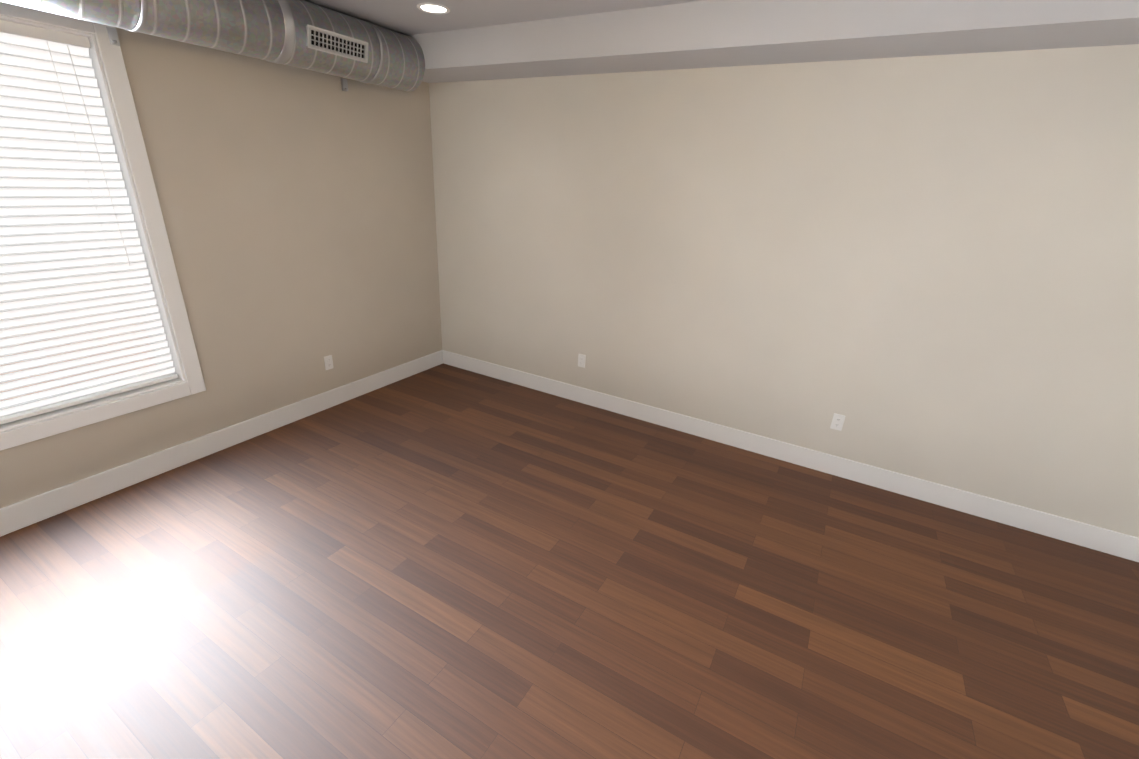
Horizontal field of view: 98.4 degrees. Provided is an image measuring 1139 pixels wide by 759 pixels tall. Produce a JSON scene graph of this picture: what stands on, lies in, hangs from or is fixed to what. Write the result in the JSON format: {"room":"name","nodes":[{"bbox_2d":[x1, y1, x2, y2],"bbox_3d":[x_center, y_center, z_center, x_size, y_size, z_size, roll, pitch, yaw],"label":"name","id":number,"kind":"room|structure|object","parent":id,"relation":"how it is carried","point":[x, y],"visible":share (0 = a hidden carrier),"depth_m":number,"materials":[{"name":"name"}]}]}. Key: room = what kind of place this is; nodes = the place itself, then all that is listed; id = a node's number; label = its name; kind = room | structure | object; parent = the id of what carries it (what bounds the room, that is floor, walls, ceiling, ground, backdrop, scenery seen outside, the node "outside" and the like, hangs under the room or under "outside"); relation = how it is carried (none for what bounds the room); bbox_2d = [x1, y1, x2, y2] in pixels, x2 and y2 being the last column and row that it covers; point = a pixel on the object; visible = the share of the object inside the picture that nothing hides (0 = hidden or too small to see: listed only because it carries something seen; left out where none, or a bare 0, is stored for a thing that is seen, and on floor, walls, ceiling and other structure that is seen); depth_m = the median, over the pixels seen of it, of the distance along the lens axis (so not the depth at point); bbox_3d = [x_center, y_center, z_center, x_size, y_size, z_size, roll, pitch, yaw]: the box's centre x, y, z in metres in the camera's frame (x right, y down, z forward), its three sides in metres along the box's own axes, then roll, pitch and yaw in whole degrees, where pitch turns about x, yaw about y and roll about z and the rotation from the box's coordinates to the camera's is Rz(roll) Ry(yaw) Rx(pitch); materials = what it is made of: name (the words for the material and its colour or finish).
{"room":"empty room","nodes":[
{"label":"empty room","id":0,"kind":"room"},
{"bbox_2d":[0,16,441,508],"bbox_3d":[-2.997,-0.467,1.982,0.220,2.750,6.840,15,25,27],"label":"wall","id":1,"kind":"structure","parent":0,"point":[297,205],"depth_m":3.35,"materials":[{"name":"beige paint"}]},
{"bbox_2d":[0,2,205,450],"bbox_3d":[-2.866,-0.602,2.111,0.209,2.017,1.858,15,25,27],"label":"window","id":2,"kind":"structure","parent":1,"relation":"in","point":[95,370],"depth_m":2.68,"materials":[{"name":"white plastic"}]},
{"bbox_2d":[0,20,178,424],"bbox_3d":[-2.831,-0.599,2.091,0.068,1.798,1.642,15,25,27],"label":"window blinds","id":3,"kind":"object","parent":2,"relation":"attached to","point":[69,240],"visible":0.9,"depth_m":2.51,"materials":[{"name":"white plastic"}]},
{"bbox_2d":[0,350,443,536],"bbox_3d":[-2.950,0.760,2.433,0.020,0.145,6.570,15,25,27],"label":"baseboard","id":4,"kind":"structure","parent":1,"relation":"attached to","point":[30,511],"depth_m":3.18,"materials":[{"name":"white paint"}]},
{"bbox_2d":[324,355,333,369],"bbox_3d":[-1.933,-0.136,3.951,0.007,0.114,0.070,15,25,27],"label":"electrical outlet","id":5,"kind":"object","parent":1,"relation":"attached to","point":[328,361],"visible":1,"depth_m":3.95,"materials":[{"name":"white plastic"}]},
{"bbox_2d":[304,0,705,34],"bbox_3d":[0.659,-1.097,0.230,7.820,0.100,8.040,15,25,27],"label":"ceiling","id":6,"kind":"structure","parent":0,"point":[406,17],"depth_m":2.99,"materials":[{"name":"paint"}]},
{"bbox_2d":[0,0,424,91],"bbox_3d":[-2.762,-1.404,1.203,0.452,0.405,6.138,15,25,27],"label":"vent duct","id":7,"kind":"object","parent":6,"relation":"attached to","point":[302,34],"visible":1,"depth_m":2.75,"materials":[{"name":"grey metal"}]},
{"bbox_2d":[305,24,368,63],"bbox_3d":[-1.421,-2.051,3.019,0.055,0.112,0.416,15,25,27],"label":"register","id":8,"kind":"object","parent":7,"relation":"attached to","point":[320,41],"depth_m":3.00,"materials":[{"name":"white metal"}]},
{"bbox_2d":[417,3,449,13],"bbox_3d":[-0.819,-2.250,2.962,0.196,0.037,0.196,15,25,27],"label":"recessed light","id":9,"kind":"object","parent":6,"relation":"in","point":[433,8],"visible":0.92,"depth_m":2.96,"materials":[{"name":"white"}]},
{"bbox_2d":[0,363,1138,758],"bbox_3d":[0.518,1.538,1.306,7.820,0.100,8.040,15,25,27],"label":"floor","id":10,"kind":"structure","parent":0,"point":[444,561],"depth_m":2.28,"materials":[{"name":"brown wood"}]},
{"bbox_2d":[407,0,1138,82],"bbox_3d":[0.988,-1.938,2.758,5.300,0.220,0.460,15,25,27],"label":"soffit","id":11,"kind":"structure","parent":0,"point":[710,34],"depth_m":2.58,"materials":[{"name":"paint"}]},
{"bbox_2d":[429,44,1138,537],"bbox_3d":[1.122,-0.843,3.444,5.420,2.750,0.120,15,25,27],"label":"wall","id":12,"kind":"structure","parent":0,"point":[921,266],"depth_m":3.08,"materials":[{"name":"beige paint"}]},
{"bbox_2d":[578,354,585,367],"bbox_3d":[0.105,-0.162,4.249,0.070,0.114,0.007,15,25,27],"label":"electrical outlet","id":13,"kind":"object","parent":12,"relation":"attached to","point":[581,360],"visible":1,"depth_m":4.25,"materials":[{"name":"white plastic"}]},
{"bbox_2d":[444,350,1138,561],"bbox_3d":[0.984,0.372,3.899,5.270,0.145,0.020,15,25,27],"label":"baseboard","id":14,"kind":"structure","parent":12,"relation":"attached to","point":[1104,540],"depth_m":3.42,"materials":[{"name":"white paint"}]},
{"bbox_2d":[830,413,845,430],"bbox_3d":[1.829,0.291,3.355,0.070,0.114,0.007,15,25,27],"label":"electrical outlet","id":15,"kind":"object","parent":12,"relation":"attached to","point":[837,421],"visible":1,"depth_m":3.35,"materials":[{"name":"white plastic"}]},
{"label":"outside","id":16,"kind":"structure","parent":0,"visible":0},
{"bbox_2d":[0,302,154,400],"bbox_3d":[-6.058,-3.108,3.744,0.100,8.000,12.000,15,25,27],"label":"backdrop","id":17,"kind":"structure","parent":16,"point":[73,359],"depth_m":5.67,"materials":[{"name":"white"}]}
]}

